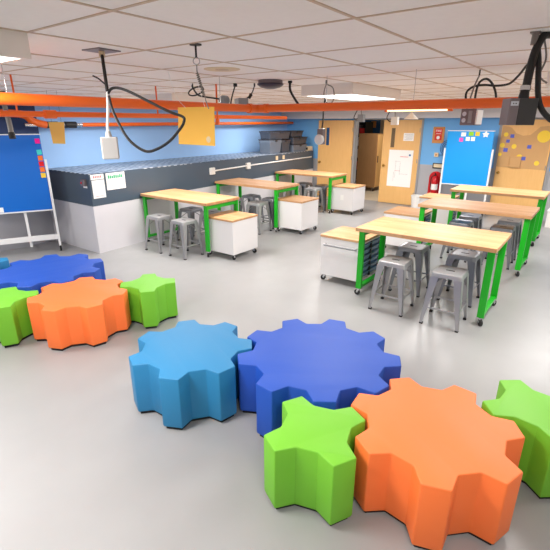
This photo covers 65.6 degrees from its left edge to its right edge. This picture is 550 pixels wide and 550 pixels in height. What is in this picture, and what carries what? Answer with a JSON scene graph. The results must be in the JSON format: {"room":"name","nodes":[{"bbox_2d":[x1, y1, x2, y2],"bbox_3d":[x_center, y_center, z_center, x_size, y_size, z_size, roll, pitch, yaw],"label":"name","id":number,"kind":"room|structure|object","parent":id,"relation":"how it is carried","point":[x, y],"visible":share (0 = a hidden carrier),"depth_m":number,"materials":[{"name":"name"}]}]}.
{"room":"classroom","nodes":[
{"label":"classroom","id":0,"kind":"room"},
{"bbox_2d":[0,106,286,251],"bbox_3d":[-3.907,-1.938,7.971,0.150,2.447,14.350,14,24,34],"label":"wall","id":1,"kind":"structure","parent":0,"point":[82,146],"depth_m":8.61,"materials":[{"name":"paint"}]},
{"bbox_2d":[0,105,38,133],"bbox_3d":[-4.917,-2.027,6.362,0.020,1.197,2.760,14,24,34],"label":"trim","id":2,"kind":"structure","parent":1,"relation":"attached to","point":[18,123],"depth_m":7.09,"materials":[{"name":"blue paint"}]},
{"bbox_2d":[0,109,293,127],"bbox_3d":[-1.974,-3.539,9.742,0.289,0.296,8.102,14,24,34],"label":"pipe","id":3,"kind":"object","parent":1,"relation":"attached to","point":[32,122],"visible":0.76,"depth_m":8.14,"materials":[{"name":"orange metal"}]},
{"bbox_2d":[0,182,549,549],"bbox_3d":[1.666,-0.140,6.723,12.200,0.100,18.200,14,24,34],"label":"floor","id":4,"kind":"structure","parent":0,"point":[82,468],"depth_m":3.39,"materials":[{"name":"paint"}]},
{"bbox_2d":[0,257,9,269],"bbox_3d":[-3.828,0.084,5.309,0.950,0.430,0.973,-14,24,-34],"label":"ottoman","id":5,"kind":"object","parent":4,"relation":"on","point":[4,262],"visible":0.3,"depth_m":5.42,"materials":[{"name":"blue fabric"}]},
{"bbox_2d":[0,287,38,347],"bbox_3d":[-2.712,0.422,4.361,0.507,0.430,0.507,7,21,19],"label":"ottoman","id":6,"kind":"object","parent":4,"relation":"on","point":[15,323],"visible":0.81,"depth_m":4.22,"materials":[{"name":"green leather"}]},
{"bbox_2d":[0,134,61,250],"bbox_3d":[-4.249,-1.312,7.010,1.060,1.914,0.530,-10,22,-25],"label":"easel","id":7,"kind":"object","parent":4,"relation":"on","point":[23,189],"visible":1,"depth_m":6.83,"materials":[{"name":"blue"}]},
{"bbox_2d":[0,254,105,293],"bbox_3d":[-2.731,0.119,5.209,1.244,0.430,1.227,-9,21,-23],"label":"ottoman","id":8,"kind":"object","parent":4,"relation":"on","point":[26,275],"visible":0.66,"depth_m":5.05,"materials":[{"name":"blue fabric"}]},
{"bbox_2d":[27,277,130,350],"bbox_3d":[-2.029,0.376,4.491,0.954,0.430,0.931,-5,20,-14],"label":"ottoman","id":9,"kind":"object","parent":4,"relation":"on","point":[89,311],"visible":1,"depth_m":4.20,"materials":[{"name":"orange fabric"}]},
{"bbox_2d":[120,274,177,328],"bbox_3d":[-1.394,0.283,4.752,0.506,0.430,0.506,11,23,29],"label":"ottoman","id":10,"kind":"object","parent":4,"relation":"on","point":[152,298],"visible":0.93,"depth_m":4.61,"materials":[{"name":"green fabric"}]},
{"bbox_2d":[145,213,178,253],"bbox_3d":[-1.970,-0.735,7.348,0.409,0.600,0.409,13,24,33],"label":"metal stool","id":11,"kind":"object","parent":4,"relation":"on","point":[159,218],"visible":0.99,"depth_m":7.24,"materials":[{"name":"metal"}]},
{"bbox_2d":[45,150,312,253],"bbox_3d":[-1.313,-2.116,10.156,1.454,1.312,7.389,14,24,34],"label":"wall ledge","id":12,"kind":"object","parent":4,"relation":"on","point":[116,220],"visible":0.64,"depth_m":7.77,"materials":[{"name":"grey paint"}]},
{"bbox_2d":[90,174,103,179],"bbox_3d":[-2.868,-1.581,6.872,0.008,0.080,0.240,12,23,31],"label":"strip","id":13,"kind":"object","parent":12,"relation":"attached to","point":[96,176],"visible":1,"depth_m":6.87,"materials":[{"name":"white paper"}]},
{"bbox_2d":[91,179,105,198],"bbox_3d":[-2.866,-1.399,6.942,0.008,0.290,0.230,12,23,31],"label":"paper sheet","id":14,"kind":"object","parent":12,"relation":"attached to","point":[98,186],"visible":1,"depth_m":6.94,"materials":[{"name":"white paper"}]},
{"bbox_2d":[105,171,125,189],"bbox_3d":[-2.678,-1.586,7.176,0.008,0.275,0.370,13,23,31],"label":"safety sign","id":15,"kind":"object","parent":12,"relation":"attached to","point":[116,180],"visible":1,"depth_m":7.17,"materials":[{"name":"white paper"}]},
{"bbox_2d":[209,156,311,174],"bbox_3d":[-0.152,-2.815,10.749,0.050,0.150,4.420,13,23,31],"label":"conduit","id":16,"kind":"object","parent":12,"relation":"attached to","point":[248,165],"visible":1,"depth_m":10.02,"materials":[{"name":"white plastic"}]},
{"bbox_2d":[258,139,281,153],"bbox_3d":[-0.119,-3.399,11.262,0.412,0.360,0.520,14,24,34],"label":"storage bin","id":17,"kind":"object","parent":12,"relation":"on","point":[267,146],"visible":0.94,"depth_m":11.10,"materials":[{"name":"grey plastic"}]},
{"bbox_2d":[259,131,290,138],"bbox_3d":[0.009,-3.748,11.406,0.392,0.200,0.920,14,24,34],"label":"storage bin","id":18,"kind":"object","parent":17,"relation":"on","point":[263,134],"visible":0.99,"depth_m":11.15,"materials":[{"name":"plastic"}]},
{"bbox_2d":[280,139,290,152],"bbox_3d":[0.151,-3.544,11.698,0.412,0.340,0.420,14,24,34],"label":"storage bin","id":19,"kind":"object","parent":12,"relation":"on","point":[285,143],"visible":0.59,"depth_m":11.58,"materials":[{"name":"plastic"}]},
{"bbox_2d":[289,144,306,151],"bbox_3d":[0.562,-3.645,12.190,0.432,0.200,0.710,14,24,34],"label":"storage bin","id":20,"kind":"object","parent":12,"relation":"on","point":[292,147],"visible":0.67,"depth_m":11.97,"materials":[{"name":"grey plastic"}]},
{"bbox_2d":[289,137,306,143],"bbox_3d":[0.556,-3.826,12.117,0.432,0.190,0.730,14,24,34],"label":"storage bin","id":21,"kind":"object","parent":20,"relation":"on","point":[294,140],"visible":0.73,"depth_m":11.94,"materials":[{"name":"plastic"}]},
{"bbox_2d":[289,130,302,136],"bbox_3d":[0.497,-3.975,11.998,0.372,0.170,0.600,14,24,34],"label":"storage bin","id":22,"kind":"object","parent":21,"relation":"on","point":[294,133],"visible":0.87,"depth_m":11.89,"materials":[{"name":"plastic"}]},
{"bbox_2d":[169,217,203,259],"bbox_3d":[-1.476,-0.614,7.010,0.409,0.600,0.409,15,24,35],"label":"metal stool","id":23,"kind":"object","parent":4,"relation":"on","point":[184,222],"visible":1,"depth_m":6.90,"materials":[{"name":"metal"}]},
{"bbox_2d":[140,188,238,256],"bbox_3d":[-1.505,-0.973,7.583,1.660,0.890,0.813,14,24,34],"label":"work table","id":24,"kind":"object","parent":4,"relation":"on","point":[209,201],"visible":0.7,"depth_m":7.25,"materials":[{"name":"green"}]},
{"bbox_2d":[129,320,251,429],"bbox_3d":[-0.647,0.754,3.425,0.946,0.435,0.923,13,24,33],"label":"ottoman","id":25,"kind":"object","parent":4,"relation":"on","point":[184,373],"visible":0.91,"depth_m":3.13,"materials":[{"name":"blue plastic"}]},
{"bbox_2d":[177,206,204,243],"bbox_3d":[-1.548,-0.946,7.939,0.409,0.600,0.409,14,24,34],"label":"metal stool","id":26,"kind":"object","parent":4,"relation":"on","point":[190,211],"visible":0.78,"depth_m":7.77,"materials":[{"name":"grey metal"}]},
{"bbox_2d":[198,209,222,244],"bbox_3d":[-1.115,-0.849,7.667,0.409,0.600,0.409,14,24,34],"label":"metal stool","id":27,"kind":"object","parent":4,"relation":"on","point":[211,211],"visible":0.29,"depth_m":7.57,"materials":[{"name":"metal"}]},
{"bbox_2d":[221,197,244,211],"bbox_3d":[-0.879,-1.324,8.997,0.409,0.600,0.409,14,24,34],"label":"metal stool","id":28,"kind":"object","parent":4,"relation":"on","point":[240,199],"visible":0.23,"depth_m":8.91,"materials":[{"name":"metal"}]},
{"bbox_2d":[209,210,257,259],"bbox_3d":[-0.704,-0.679,7.106,0.626,0.657,0.675,14,24,34],"label":"storage cart","id":29,"kind":"object","parent":4,"relation":"on","point":[232,232],"visible":0.94,"depth_m":6.86,"materials":[{"name":"white laminate"}]},
{"bbox_2d":[240,194,263,221],"bbox_3d":[-0.519,-1.451,9.354,0.409,0.600,0.409,13,23,32],"label":"metal stool","id":30,"kind":"object","parent":4,"relation":"on","point":[251,197],"visible":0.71,"depth_m":9.22,"materials":[{"name":"grey metal"}]},
{"bbox_2d":[215,178,299,231],"bbox_3d":[-0.396,-1.545,9.184,1.680,0.890,0.813,14,24,34],"label":"work table","id":31,"kind":"object","parent":4,"relation":"on","point":[278,187],"visible":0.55,"depth_m":8.85,"materials":[{"name":"green"}]},
{"bbox_2d":[246,200,271,234],"bbox_3d":[-0.344,-1.171,8.570,0.409,0.600,0.409,14,24,34],"label":"metal stool","id":32,"kind":"object","parent":4,"relation":"on","point":[257,204],"visible":0.9,"depth_m":8.42,"materials":[{"name":"metal"}]},
{"bbox_2d":[261,196,279,228],"bbox_3d":[-0.067,-1.329,9.011,0.409,0.600,0.409,14,24,34],"label":"metal stool","id":33,"kind":"object","parent":4,"relation":"on","point":[270,199],"visible":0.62,"depth_m":8.83,"materials":[{"name":"grey metal"}]},
{"bbox_2d":[283,186,302,196],"bbox_3d":[0.447,-1.940,10.721,0.409,0.600,0.409,14,24,34],"label":"metal stool","id":34,"kind":"object","parent":4,"relation":"on","point":[292,192],"visible":0.32,"depth_m":10.64,"materials":[{"name":"metal"}]},
{"bbox_2d":[277,195,318,233],"bbox_3d":[0.465,-1.235,8.665,0.626,0.657,0.675,14,24,34],"label":"storage cart","id":35,"kind":"object","parent":4,"relation":"on","point":[296,212],"visible":0.92,"depth_m":8.42,"materials":[{"name":"white laminate"}]},
{"bbox_2d":[299,182,312,195],"bbox_3d":[0.767,-2.128,11.248,0.409,0.600,0.409,14,24,34],"label":"metal stool","id":36,"kind":"object","parent":4,"relation":"on","point":[304,185],"visible":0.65,"depth_m":11.07,"materials":[{"name":"grey metal"}]},
{"bbox_2d":[275,169,346,212],"bbox_3d":[0.904,-2.188,10.985,1.680,0.890,0.813,14,24,34],"label":"work table","id":37,"kind":"object","parent":4,"relation":"on","point":[332,176],"visible":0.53,"depth_m":10.61,"materials":[{"name":"beige wood"}]},
{"bbox_2d":[303,187,323,211],"bbox_3d":[0.926,-1.818,10.381,0.409,0.600,0.409,14,24,34],"label":"metal stool","id":38,"kind":"object","parent":4,"relation":"on","point":[312,192],"visible":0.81,"depth_m":10.30,"materials":[{"name":"metal"}]},
{"bbox_2d":[264,396,364,525],"bbox_3d":[0.235,1.077,2.520,0.518,0.435,0.518,7,21,19],"label":"ottoman","id":39,"kind":"object","parent":4,"relation":"on","point":[310,460],"visible":0.97,"depth_m":2.35,"materials":[{"name":"green plastic"}]},
{"bbox_2d":[237,319,400,437],"bbox_3d":[0.330,0.791,3.322,1.221,0.435,1.203,8,21,20],"label":"ottoman","id":40,"kind":"object","parent":4,"relation":"on","point":[328,364],"visible":0.82,"depth_m":3.09,"materials":[{"name":"blue plastic"}]},
{"bbox_2d":[315,184,328,210],"bbox_3d":[1.217,-1.993,10.871,0.409,0.600,0.409,14,24,34],"label":"metal stool","id":41,"kind":"object","parent":4,"relation":"on","point":[324,187],"visible":0.62,"depth_m":10.67,"materials":[{"name":"grey metal"}]},
{"bbox_2d":[331,183,365,214],"bbox_3d":[1.789,-1.873,10.449,0.626,0.657,0.675,14,24,34],"label":"storage cart","id":42,"kind":"object","parent":4,"relation":"on","point":[350,197],"visible":0.97,"depth_m":10.20,"materials":[{"name":"white laminate"}]},
{"bbox_2d":[320,226,379,281],"bbox_3d":[1.039,-0.258,5.927,0.626,0.657,0.675,14,24,34],"label":"storage cart","id":43,"kind":"object","parent":4,"relation":"on","point":[339,246],"visible":0.76,"depth_m":5.74,"materials":[{"name":"white laminate"}]},
{"bbox_2d":[370,259,377,266],"bbox_3d":[1.161,-0.214,6.069,0.562,0.060,0.253,14,24,34],"label":"tray","id":44,"kind":"object","parent":43,"relation":"on","point":[374,262],"depth_m":5.95,"materials":[{"name":"blue plastic"}]},
{"bbox_2d":[371,248,378,255],"bbox_3d":[1.161,-0.363,6.016,0.562,0.060,0.253,14,24,34],"label":"tray","id":45,"kind":"object","parent":43,"relation":"on","point":[374,252],"depth_m":5.90,"materials":[{"name":"blue plastic"}]},
{"bbox_2d":[371,253,378,260],"bbox_3d":[1.161,-0.289,6.043,0.562,0.060,0.253,14,24,34],"label":"tray","id":46,"kind":"object","parent":43,"relation":"on","point":[374,257],"depth_m":5.91,"materials":[{"name":"blue plastic"}]},
{"bbox_2d":[372,237,379,244],"bbox_3d":[1.161,-0.512,5.963,0.562,0.060,0.253,14,24,34],"label":"tray","id":47,"kind":"object","parent":43,"relation":"on","point":[375,241],"depth_m":5.84,"materials":[{"name":"blue plastic"}]},
{"bbox_2d":[355,122,372,181],"bbox_3d":[2.776,-4.388,15.345,1.200,2.100,0.600,14,24,34],"label":"shelf unit","id":48,"kind":"object","parent":4,"relation":"on","point":[368,126],"visible":0.06,"depth_m":14.80,"materials":[{"name":"black metal"}]},
{"bbox_2d":[356,133,382,190],"bbox_3d":[3.107,-3.648,13.780,0.680,1.760,0.638,14,24,34],"label":"tall cabinet","id":49,"kind":"object","parent":4,"relation":"on","point":[370,144],"visible":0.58,"depth_m":13.50,"materials":[{"name":"beige wood"}]},
{"bbox_2d":[368,255,413,316],"bbox_3d":[1.389,0.102,5.005,0.409,0.600,0.409,14,24,33],"label":"metal stool","id":50,"kind":"object","parent":4,"relation":"on","point":[388,262],"visible":1,"depth_m":4.91,"materials":[{"name":"metal"}]},
{"bbox_2d":[384,206,431,253],"bbox_3d":[2.276,-0.786,7.407,0.626,0.657,0.675,14,24,34],"label":"storage cart","id":51,"kind":"object","parent":4,"relation":"on","point":[400,212],"visible":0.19,"depth_m":7.25,"materials":[{"name":"white laminate"}]},
{"bbox_2d":[388,242,429,297],"bbox_3d":[1.775,-0.093,5.551,0.409,0.600,0.409,14,24,34],"label":"metal stool","id":52,"kind":"object","parent":4,"relation":"on","point":[420,250],"visible":0.91,"depth_m":5.41,"materials":[{"name":"grey metal"}]},
{"bbox_2d":[411,194,421,207],"bbox_3d":[3.581,-1.829,10.769,0.316,0.360,0.316,14,24,34],"label":"waste bin","id":53,"kind":"object","parent":4,"relation":"on","point":[415,198],"visible":0.52,"depth_m":10.68,"materials":[{"name":"white plastic"}]},
{"bbox_2d":[354,216,511,325],"bbox_3d":[1.843,-0.107,5.160,1.560,0.890,0.820,14,24,34],"label":"work table","id":54,"kind":"object","parent":4,"relation":"on","point":[492,242],"visible":0.96,"depth_m":4.91,"materials":[{"name":"green"}]},
{"bbox_2d":[351,378,524,549],"bbox_3d":[0.926,1.066,2.551,0.965,0.435,0.942,18,26,40],"label":"ottoman","id":55,"kind":"object","parent":4,"relation":"on","point":[432,460],"visible":1,"depth_m":2.29,"materials":[{"name":"orange plastic"}]},
{"bbox_2d":[419,193,459,224],"bbox_3d":[3.382,-1.315,8.887,0.626,0.657,0.675,14,24,34],"label":"storage cart","id":56,"kind":"object","parent":4,"relation":"on","point":[442,215],"visible":0.16,"depth_m":8.66,"materials":[{"name":"white laminate"}]},
{"bbox_2d":[419,265,468,332],"bbox_3d":[1.869,0.232,4.642,0.409,0.600,0.409,13,24,33],"label":"metal stool","id":57,"kind":"object","parent":4,"relation":"on","point":[460,276],"visible":1,"depth_m":4.54,"materials":[{"name":"metal"}]},
{"bbox_2d":[440,219,473,262],"bbox_3d":[2.973,-0.573,6.895,0.409,0.600,0.409,14,24,34],"label":"metal stool","id":58,"kind":"object","parent":4,"relation":"on","point":[455,222],"visible":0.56,"depth_m":6.79,"materials":[{"name":"grey metal"}]},
{"bbox_2d":[436,249,481,307],"bbox_3d":[2.299,0.014,5.251,0.409,0.600,0.409,15,24,35],"label":"metal stool","id":59,"kind":"object","parent":4,"relation":"on","point":[473,258],"visible":0.9,"depth_m":5.13,"materials":[{"name":"grey metal"}]},
{"bbox_2d":[438,130,494,216],"bbox_3d":[4.510,-2.392,10.032,1.060,1.914,0.530,14,24,33],"label":"easel","id":60,"kind":"object","parent":4,"relation":"on","point":[465,162],"visible":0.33,"depth_m":9.77,"materials":[{"name":"blue"}]},
{"bbox_2d":[450,213,482,250],"bbox_3d":[3.327,-0.732,7.339,0.409,0.600,0.409,14,24,34],"label":"metal stool","id":61,"kind":"object","parent":4,"relation":"on","point":[478,220],"visible":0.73,"depth_m":7.16,"materials":[{"name":"grey metal"}]},
{"bbox_2d":[414,197,539,275],"bbox_3d":[3.094,-0.641,6.653,1.560,0.890,0.820,14,24,34],"label":"work table","id":62,"kind":"object","parent":4,"relation":"on","point":[528,213],"visible":0.74,"depth_m":6.36,"materials":[{"name":"brown wood"}]},
{"bbox_2d":[447,184,549,245],"bbox_3d":[4.206,-1.172,8.140,1.560,0.890,0.820,14,24,34],"label":"work table","id":63,"kind":"object","parent":4,"relation":"on","point":[542,196],"visible":0.71,"depth_m":7.88,"materials":[{"name":"beige wood"}]},
{"bbox_2d":[482,224,515,269],"bbox_3d":[3.464,-0.457,6.571,0.409,0.600,0.409,14,24,33],"label":"metal stool","id":64,"kind":"object","parent":4,"relation":"on","point":[495,227],"visible":0.57,"depth_m":6.41,"materials":[{"name":"grey metal"}]},
{"bbox_2d":[497,217,521,259],"bbox_3d":[3.807,-0.610,7.000,0.409,0.600,0.409,14,24,34],"label":"metal stool","id":65,"kind":"object","parent":4,"relation":"on","point":[506,221],"visible":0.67,"depth_m":6.82,"materials":[{"name":"grey metal"}]},
{"bbox_2d":[481,380,549,498],"bbox_3d":[1.603,1.016,2.694,0.518,0.435,0.518,18,26,41],"label":"ottoman","id":66,"kind":"object","parent":4,"relation":"on","point":[515,401],"visible":0.66,"depth_m":2.54,"materials":[{"name":"green plastic"}]},
{"bbox_2d":[544,208,549,227],"bbox_3d":[5.929,-1.177,8.928,0.420,0.370,0.340,14,24,34],"label":"crate","id":67,"kind":"object","parent":4,"relation":"on","point":[547,223],"visible":1,"depth_m":8.91,"materials":[{"name":"white plastic"}]},
{"bbox_2d":[0,0,549,104],"bbox_3d":[0.770,-1.955,4.233,11.550,0.100,14.350,14,24,34],"label":"ceiling","id":68,"kind":"structure","parent":0,"point":[225,17],"depth_m":2.12,"materials":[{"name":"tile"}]},
{"bbox_2d":[0,91,15,138],"bbox_3d":[-3.269,-1.956,5.198,0.078,0.569,0.292,-14,24,-34],"label":"conduit","id":69,"kind":"object","parent":68,"relation":"hanging from","point":[11,133],"visible":0.65,"depth_m":5.18,"materials":[{"name":"grey metal"}]},
{"bbox_2d":[0,29,31,63],"bbox_3d":[-1.672,-0.892,1.560,0.600,0.104,1.220,14,24,34],"label":"ceiling light","id":70,"kind":"object","parent":68,"relation":"attached to","point":[14,45],"visible":1,"depth_m":1.81,"materials":[{"name":"white"}]},
{"bbox_2d":[0,57,18,61],"bbox_3d":[-1.672,-0.852,1.575,0.540,0.015,1.160,14,24,34],"label":"diffuser","id":71,"kind":"object","parent":70,"relation":"attached to","point":[2,59],"depth_m":1.90,"materials":[{"name":"white"}]},
{"bbox_2d":[46,91,64,143],"bbox_3d":[-2.692,-1.929,5.230,0.003,0.619,0.198,14,24,34],"label":"sheet","id":72,"kind":"object","parent":68,"relation":"hanging from","point":[57,129],"visible":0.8,"depth_m":5.28,"materials":[{"name":"orange paper"}]},
{"bbox_2d":[82,47,185,158],"bbox_3d":[-0.779,-0.902,2.254,0.545,0.551,0.271,9,21,23],"label":"outlet","id":73,"kind":"object","parent":68,"relation":"hanging from","point":[109,144],"visible":1,"depth_m":2.28,"materials":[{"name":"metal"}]},
{"bbox_2d":[0,75,286,118],"bbox_3d":[-2.357,-1.374,3.250,0.072,0.333,8.400,14,24,34],"label":"pipe","id":74,"kind":"object","parent":68,"relation":"hanging from","point":[47,114],"visible":0.79,"depth_m":4.07,"materials":[{"name":"orange metal"}]},
{"bbox_2d":[143,93,233,103],"bbox_3d":[-1.237,-2.571,6.259,0.600,0.104,1.220,14,24,34],"label":"ceiling light","id":75,"kind":"object","parent":68,"relation":"attached to","point":[167,96],"visible":0.4,"depth_m":5.83,"materials":[{"name":"white"}]},
{"bbox_2d":[168,69,214,145],"bbox_3d":[-0.609,-1.220,3.105,0.463,0.526,0.004,14,24,34],"label":"sheet","id":76,"kind":"object","parent":68,"relation":"hanging from","point":[199,127],"visible":1,"depth_m":3.12,"materials":[{"name":"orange paper"}]},
{"bbox_2d":[189,43,208,108],"bbox_3d":[-0.385,-1.000,2.155,0.083,0.301,0.058,14,24,34],"label":"ceiling hook","id":77,"kind":"object","parent":68,"relation":"hanging from","point":[195,44],"visible":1,"depth_m":2.14,"materials":[{"name":"black metal"}]},
{"bbox_2d":[188,83,229,102],"bbox_3d":[-0.654,-1.801,4.251,0.417,0.202,0.109,5,20,13],"label":"cable","id":78,"kind":"object","parent":68,"relation":"hanging from","point":[224,99],"visible":0.88,"depth_m":4.23,"materials":[{"name":"black metal"}]},
{"bbox_2d":[215,84,219,124],"bbox_3d":[-0.595,-1.745,4.368,0.044,0.387,0.044,14,24,34],"label":"pipe","id":79,"kind":"object","parent":68,"relation":"attached to","point":[217,120],"visible":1,"depth_m":4.39,"materials":[{"name":"metal"}]},
{"bbox_2d":[204,67,239,71],"bbox_3d":[-0.385,-1.492,3.095,0.264,0.007,0.264,14,24,34],"label":"ceiling disc","id":80,"kind":"object","parent":68,"relation":"attached to","point":[218,69],"visible":1,"depth_m":3.06,"materials":[{"name":"beige plastic"}]},
{"bbox_2d":[235,83,254,103],"bbox_3d":[-0.289,-1.783,4.228,0.194,0.220,0.160,-6,21,-18],"label":"outlet","id":81,"kind":"object","parent":68,"relation":"hanging from","point":[237,100],"visible":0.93,"depth_m":4.17,"materials":[{"name":"black metal"}]},
{"bbox_2d":[257,79,283,88],"bbox_3d":[-0.042,-1.747,3.912,0.244,0.076,0.244,14,24,34],"label":"ceiling speaker","id":82,"kind":"object","parent":68,"relation":"attached to","point":[263,83],"visible":1,"depth_m":3.83,"materials":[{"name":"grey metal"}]},
{"bbox_2d":[0,64,549,112],"bbox_3d":[0.454,-0.195,-0.126,6.341,0.283,6.341,14,24,34],"label":"pipe","id":83,"kind":"object","parent":68,"relation":"hanging from","point":[19,99],"visible":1,"depth_m":3.07,"materials":[{"name":"orange metal"}]},
{"bbox_2d":[288,81,298,103],"bbox_3d":[0.190,-1.674,3.990,0.152,0.266,0.042,10,22,25],"label":"cable","id":84,"kind":"object","parent":68,"relation":"hanging from","point":[289,82],"visible":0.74,"depth_m":3.98,"materials":[{"name":"black rubber"}]},
{"bbox_2d":[314,111,325,144],"bbox_3d":[0.369,-1.334,3.876,0.097,0.285,0.213,12,23,31],"label":"outlet","id":85,"kind":"object","parent":68,"relation":"hanging from","point":[319,139],"depth_m":3.96,"materials":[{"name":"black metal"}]},
{"bbox_2d":[301,82,400,100],"bbox_3d":[0.881,-2.035,4.760,0.600,0.104,1.220,14,24,34],"label":"ceiling light","id":86,"kind":"object","parent":68,"relation":"attached to","point":[343,91],"visible":0.94,"depth_m":4.41,"materials":[{"name":"white"}]},
{"bbox_2d":[311,94,390,99],"bbox_3d":[0.881,-1.995,4.774,0.540,0.015,1.160,14,24,34],"label":"diffuser","id":87,"kind":"object","parent":86,"relation":"attached to","point":[343,96],"depth_m":4.76,"materials":[{"name":"white plastic"}]},
{"bbox_2d":[354,111,364,121],"bbox_3d":[1.622,-3.134,8.213,0.227,0.357,0.100,14,24,34],"label":"outlet","id":88,"kind":"object","parent":68,"relation":"hanging from","point":[361,117],"visible":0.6,"depth_m":8.19,"materials":[{"name":"black metal"}]},
{"bbox_2d":[387,112,398,124],"bbox_3d":[2.165,-2.973,7.837,0.228,0.407,0.100,14,24,34],"label":"outlet","id":89,"kind":"object","parent":68,"relation":"hanging from","point":[394,120],"visible":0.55,"depth_m":7.82,"materials":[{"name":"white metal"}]},
{"bbox_2d":[384,109,452,111],"bbox_3d":[2.432,-2.882,7.258,1.170,0.190,0.051,14,24,34],"label":"lamp","id":90,"kind":"object","parent":68,"relation":"hanging from","point":[422,109],"visible":0.64,"depth_m":7.20,"materials":[{"name":"white plastic"}]},
{"bbox_2d":[460,64,526,124],"bbox_3d":[1.613,-1.282,3.059,0.226,0.393,0.457,-13,24,-33],"label":"outlet","id":91,"kind":"object","parent":68,"relation":"hanging from","point":[468,116],"visible":0.86,"depth_m":3.16,"materials":[{"name":"black metal"}]},
{"bbox_2d":[499,31,549,124],"bbox_3d":[1.277,-0.852,1.839,0.556,0.387,0.163,1,20,2],"label":"outlet","id":92,"kind":"object","parent":68,"relation":"hanging from","point":[522,110],"visible":0.98,"depth_m":1.83,"materials":[{"name":"grey"}]},
{"bbox_2d":[380,120,383,132],"bbox_3d":[4.446,-4.487,15.107,5.400,2.447,0.100,14,24,34],"label":"wall","id":93,"kind":"structure","parent":0,"point":[382,121],"depth_m":15.24,"materials":[{"name":"beige paint"}]},
{"bbox_2d":[365,120,380,132],"bbox_3d":[3.247,-5.475,15.623,1.360,0.660,0.030,14,24,34],"label":"notice board","id":94,"kind":"object","parent":93,"relation":"attached to","point":[376,123],"visible":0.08,"depth_m":15.35,"materials":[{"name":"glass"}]},
{"bbox_2d":[287,118,549,220],"bbox_3d":[5.035,-2.665,10.007,11.550,2.447,0.150,14,24,34],"label":"wall","id":95,"kind":"structure","parent":0,"point":[309,127],"depth_m":10.64,"materials":[{"name":"paint"}]},
{"bbox_2d":[317,120,353,195],"bbox_3d":[1.692,-3.312,12.247,1.108,2.133,0.117,14,24,34],"label":"door","id":96,"kind":"structure","parent":95,"relation":"in","point":[335,155],"depth_m":12.12,"materials":[{"name":"brown wood"}]},
{"bbox_2d":[351,118,424,193],"bbox_3d":[2.978,-3.058,11.502,1.910,2.180,0.180,14,24,34],"label":"trim","id":97,"kind":"structure","parent":95,"relation":"attached to","point":[356,124],"depth_m":11.73,"materials":[{"name":"grey plastic"}]},
{"bbox_2d":[378,120,421,204],"bbox_3d":[3.254,-2.944,11.217,1.000,2.133,0.117,14,24,34],"label":"door","id":98,"kind":"structure","parent":95,"relation":"in","point":[393,135],"depth_m":11.18,"materials":[{"name":"brown wood"}]},
{"bbox_2d":[386,150,413,187],"bbox_3d":[3.289,-2.809,11.252,0.650,0.940,0.004,14,24,34],"label":"poster","id":99,"kind":"object","parent":98,"relation":"attached to","point":[400,161],"visible":1,"depth_m":11.24,"materials":[{"name":"white paper"}]},
{"bbox_2d":[403,133,413,140],"bbox_3d":[3.417,-3.526,10.894,0.270,0.190,0.004,14,24,34],"label":"notice","id":100,"kind":"object","parent":98,"relation":"attached to","point":[407,136],"visible":1,"depth_m":10.89,"materials":[{"name":"white paper"}]},
{"bbox_2d":[282,107,549,118],"bbox_3d":[4.900,-3.634,9.470,11.550,0.262,0.300,14,24,34],"label":"trim","id":101,"kind":"structure","parent":95,"relation":"attached to","point":[487,112],"depth_m":10.81,"materials":[{"name":"grey paint"}]},
{"bbox_2d":[427,171,440,192],"bbox_3d":[4.004,-2.307,10.737,0.320,0.580,0.182,14,24,34],"label":"fire extinguisher","id":102,"kind":"object","parent":95,"relation":"attached to","point":[434,178],"visible":0.88,"depth_m":10.71,"materials":[{"name":"red metal"}]},
{"bbox_2d":[432,127,444,142],"bbox_3d":[4.005,-3.428,10.444,0.280,0.380,0.020,14,24,34],"label":"fire sign","id":103,"kind":"object","parent":95,"relation":"attached to","point":[438,132],"visible":1,"depth_m":10.44,"materials":[{"name":"red"}]},
{"bbox_2d":[486,117,549,214],"bbox_3d":[5.521,-2.388,9.598,1.120,2.200,0.030,14,24,34],"label":"trim","id":104,"kind":"structure","parent":95,"relation":"attached to","point":[501,126],"depth_m":9.67,"materials":[{"name":"grey plastic"}]},
{"bbox_2d":[490,119,549,206],"bbox_3d":[5.492,-2.355,9.569,1.000,2.133,0.117,14,24,34],"label":"door","id":105,"kind":"structure","parent":95,"relation":"in","point":[504,177],"depth_m":9.61,"materials":[{"name":"brown wood"}]},
{"bbox_2d":[496,126,549,169],"bbox_3d":[5.490,-2.813,9.421,0.960,0.920,0.003,14,24,34],"label":"kraft paper","id":106,"kind":"object","parent":105,"relation":"attached to","point":[538,152],"visible":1,"depth_m":9.42,"materials":[{"name":"brown paper"}]},
{"bbox_2d":[509,156,521,167],"bbox_3d":[5.386,-2.536,9.567,0.220,0.240,0.050,14,24,34],"label":"pocket","id":107,"kind":"object","parent":106,"relation":"attached to","point":[515,161],"visible":1,"depth_m":9.55,"materials":[{"name":"brown paper"}]},
{"bbox_2d":[537,130,549,142],"bbox_3d":[5.768,-2.968,9.140,0.250,0.250,0.003,14,24,34],"label":"cutout","id":108,"kind":"object","parent":106,"relation":"attached to","point":[543,136],"visible":1,"depth_m":9.14,"materials":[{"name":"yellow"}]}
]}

